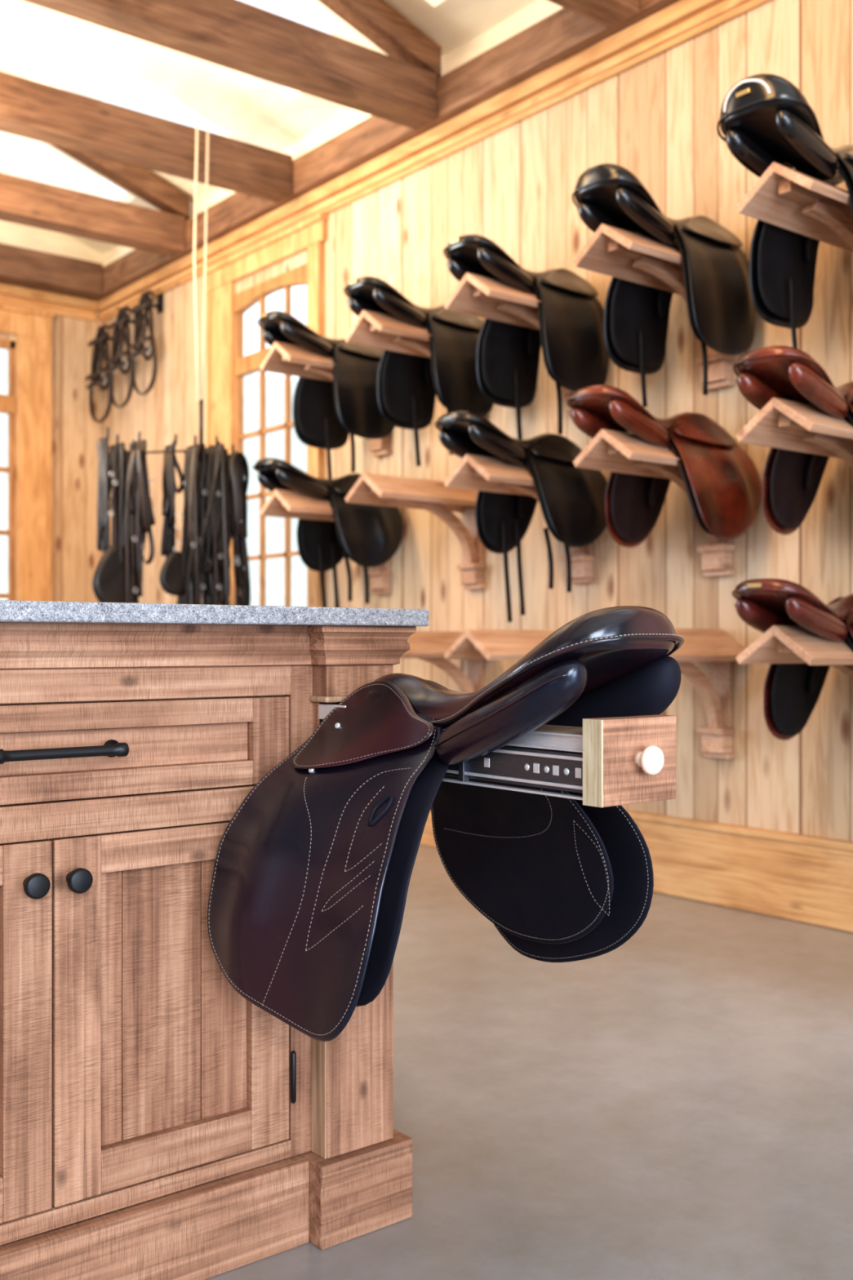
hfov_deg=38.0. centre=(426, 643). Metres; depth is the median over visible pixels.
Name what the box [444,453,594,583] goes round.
rack
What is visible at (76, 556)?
wall
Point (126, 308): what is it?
hook
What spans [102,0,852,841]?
wall
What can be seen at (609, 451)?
rack
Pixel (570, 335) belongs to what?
saddle
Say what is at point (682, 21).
trim
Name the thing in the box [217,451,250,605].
strap
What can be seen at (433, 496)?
rack
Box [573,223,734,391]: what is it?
rack
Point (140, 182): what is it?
rafter
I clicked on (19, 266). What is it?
ceiling beam
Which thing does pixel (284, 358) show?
rack
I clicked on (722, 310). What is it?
saddle
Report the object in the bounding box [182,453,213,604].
strap
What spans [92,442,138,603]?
strap
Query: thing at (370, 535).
saddle
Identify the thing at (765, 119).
saddle
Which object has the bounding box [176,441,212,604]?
strap
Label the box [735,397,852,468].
rack
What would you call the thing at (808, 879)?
baseboard
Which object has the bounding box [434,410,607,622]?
saddle
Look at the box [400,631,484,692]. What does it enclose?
rack
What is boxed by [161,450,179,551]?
strap
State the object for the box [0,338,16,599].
window
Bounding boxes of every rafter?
[49,143,190,220]
[318,0,441,79]
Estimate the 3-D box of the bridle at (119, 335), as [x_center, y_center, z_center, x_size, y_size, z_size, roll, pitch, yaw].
[-1.927,-1.785,7.739,0.141,0.620,0.309,0,0,-39]
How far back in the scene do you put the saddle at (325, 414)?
5.51 m
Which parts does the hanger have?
hook stem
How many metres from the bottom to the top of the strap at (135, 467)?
0.879 m
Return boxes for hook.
[98,324,114,341]
[119,306,136,328]
[142,290,163,313]
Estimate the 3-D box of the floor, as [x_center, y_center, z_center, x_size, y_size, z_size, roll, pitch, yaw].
[-1.545,0.950,1.614,7.600,0.100,11.450,0,0,-39]
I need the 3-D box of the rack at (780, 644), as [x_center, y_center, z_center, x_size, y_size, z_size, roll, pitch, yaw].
[1.184,0.173,3.581,0.599,0.444,0.254,0,0,-39]
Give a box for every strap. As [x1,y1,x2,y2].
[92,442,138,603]
[97,437,117,552]
[118,448,150,603]
[128,440,155,564]
[159,444,191,595]
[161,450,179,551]
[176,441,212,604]
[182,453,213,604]
[199,443,230,604]
[205,448,238,604]
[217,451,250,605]
[229,457,248,605]
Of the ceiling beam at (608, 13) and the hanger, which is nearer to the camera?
the ceiling beam at (608, 13)
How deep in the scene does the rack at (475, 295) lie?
4.50 m
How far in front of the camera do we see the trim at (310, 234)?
6.86 m
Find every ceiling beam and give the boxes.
[0,71,292,202]
[0,173,185,257]
[0,243,102,298]
[22,0,436,129]
[547,0,639,27]
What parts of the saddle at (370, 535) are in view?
panel, panel, seat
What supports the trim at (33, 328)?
attached to the wall at (76, 556)
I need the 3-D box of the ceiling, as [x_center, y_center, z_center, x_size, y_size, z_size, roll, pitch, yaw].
[-1.568,-3.079,1.563,7.700,1.413,11.500,0,0,-39]
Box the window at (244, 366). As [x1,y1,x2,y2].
[234,262,306,606]
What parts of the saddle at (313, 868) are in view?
panel, seat, panel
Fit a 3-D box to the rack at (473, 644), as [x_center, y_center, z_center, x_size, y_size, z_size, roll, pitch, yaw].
[0.376,0.173,4.593,0.599,0.444,0.254,0,0,-39]
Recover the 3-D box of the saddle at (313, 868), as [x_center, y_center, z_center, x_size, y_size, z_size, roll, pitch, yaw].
[0.062,0.232,1.680,0.500,0.550,0.618,0,0,-39]
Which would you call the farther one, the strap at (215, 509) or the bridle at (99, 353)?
the bridle at (99, 353)
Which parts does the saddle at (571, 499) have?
panel, seat, panel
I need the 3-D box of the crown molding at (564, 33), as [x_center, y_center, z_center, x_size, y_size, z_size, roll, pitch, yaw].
[0.546,-2.345,4.780,0.100,0.169,8.789,0,0,-39]
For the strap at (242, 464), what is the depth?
5.86 m
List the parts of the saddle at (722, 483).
panel, seat, panel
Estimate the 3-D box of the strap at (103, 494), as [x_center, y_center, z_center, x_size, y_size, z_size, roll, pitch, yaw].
[-1.440,-0.627,5.561,0.055,0.591,0.157,0,0,-39]
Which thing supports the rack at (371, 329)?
attached to the wall at (656, 119)
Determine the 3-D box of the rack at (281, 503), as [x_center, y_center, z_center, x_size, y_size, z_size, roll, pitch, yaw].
[-0.429,-0.452,5.601,0.599,0.444,0.254,0,0,-39]
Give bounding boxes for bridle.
[84,326,111,422]
[104,308,133,408]
[126,292,157,395]
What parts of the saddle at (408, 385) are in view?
name plate, panel, seat, panel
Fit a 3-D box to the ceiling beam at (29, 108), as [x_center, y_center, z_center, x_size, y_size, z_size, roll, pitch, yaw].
[-3.588,-2.350,3.988,7.349,0.200,0.150,0,0,-39]
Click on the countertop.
(11, 611)
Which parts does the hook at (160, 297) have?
hook arm, hook plate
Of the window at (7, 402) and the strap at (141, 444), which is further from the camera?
the window at (7, 402)
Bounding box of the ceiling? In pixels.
[0,0,538,254]
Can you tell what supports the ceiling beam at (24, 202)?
attached to the ceiling
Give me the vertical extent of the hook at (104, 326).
0.118 m
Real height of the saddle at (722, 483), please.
0.470 m
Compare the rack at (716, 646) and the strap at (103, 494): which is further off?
the strap at (103, 494)
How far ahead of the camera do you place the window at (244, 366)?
6.68 m
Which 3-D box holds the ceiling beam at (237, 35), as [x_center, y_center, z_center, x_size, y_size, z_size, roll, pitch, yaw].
[-2.870,-2.350,3.089,7.349,0.200,0.150,0,0,-39]
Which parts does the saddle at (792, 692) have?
name plate, panel, seat, panel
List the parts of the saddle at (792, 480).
panel, seat, panel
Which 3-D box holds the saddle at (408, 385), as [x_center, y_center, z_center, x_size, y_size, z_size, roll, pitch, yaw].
[-0.062,-1.093,5.050,0.598,0.689,0.413,0,0,-40]
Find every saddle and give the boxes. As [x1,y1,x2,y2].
[207,605,684,1041]
[252,457,403,607]
[256,310,395,479]
[342,275,493,466]
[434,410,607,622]
[443,234,609,439]
[567,385,761,547]
[571,163,756,407]
[716,73,852,348]
[731,578,852,740]
[733,346,852,534]
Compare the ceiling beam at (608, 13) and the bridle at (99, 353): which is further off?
the bridle at (99, 353)
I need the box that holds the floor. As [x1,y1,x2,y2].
[205,844,852,1279]
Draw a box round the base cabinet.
[0,622,675,1279]
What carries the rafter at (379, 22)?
attached to the ceiling
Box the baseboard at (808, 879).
[419,809,852,933]
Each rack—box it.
[259,341,391,457]
[259,488,391,594]
[344,309,484,417]
[344,472,485,589]
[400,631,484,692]
[444,272,574,417]
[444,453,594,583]
[444,629,555,660]
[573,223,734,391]
[573,428,734,577]
[669,628,745,759]
[735,161,852,252]
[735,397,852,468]
[735,625,852,679]
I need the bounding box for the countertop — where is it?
[0,600,428,626]
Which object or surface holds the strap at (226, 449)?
hanging from the hanger
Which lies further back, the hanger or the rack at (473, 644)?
the hanger
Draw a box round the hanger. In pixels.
[97,121,237,456]
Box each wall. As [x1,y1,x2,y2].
[0,282,102,602]
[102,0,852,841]
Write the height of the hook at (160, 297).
0.118 m
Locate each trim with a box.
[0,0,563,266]
[0,283,97,321]
[0,303,55,600]
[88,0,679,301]
[95,0,771,322]
[202,212,328,607]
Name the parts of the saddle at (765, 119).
name plate, bead trim, panel, seat, panel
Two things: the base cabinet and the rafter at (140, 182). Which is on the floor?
the base cabinet
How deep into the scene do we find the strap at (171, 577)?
5.66 m
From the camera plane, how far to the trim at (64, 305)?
7.99 m
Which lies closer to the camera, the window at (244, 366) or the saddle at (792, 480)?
the saddle at (792, 480)
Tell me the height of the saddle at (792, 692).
0.470 m
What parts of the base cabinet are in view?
door, knob, handle, knob, handle post, drawer panel, drawer, baseboard, crown moulding, frame, door, door panel, crown moulding, pull out rail, rail, knob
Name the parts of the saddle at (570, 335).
name plate, panel, seat, panel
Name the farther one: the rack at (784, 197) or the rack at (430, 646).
the rack at (430, 646)
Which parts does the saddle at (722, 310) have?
panel, seat, panel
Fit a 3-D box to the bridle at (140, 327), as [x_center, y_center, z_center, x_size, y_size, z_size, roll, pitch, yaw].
[-1.727,-1.815,7.489,0.141,0.620,0.309,0,0,-39]
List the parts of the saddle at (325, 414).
panel, seat, panel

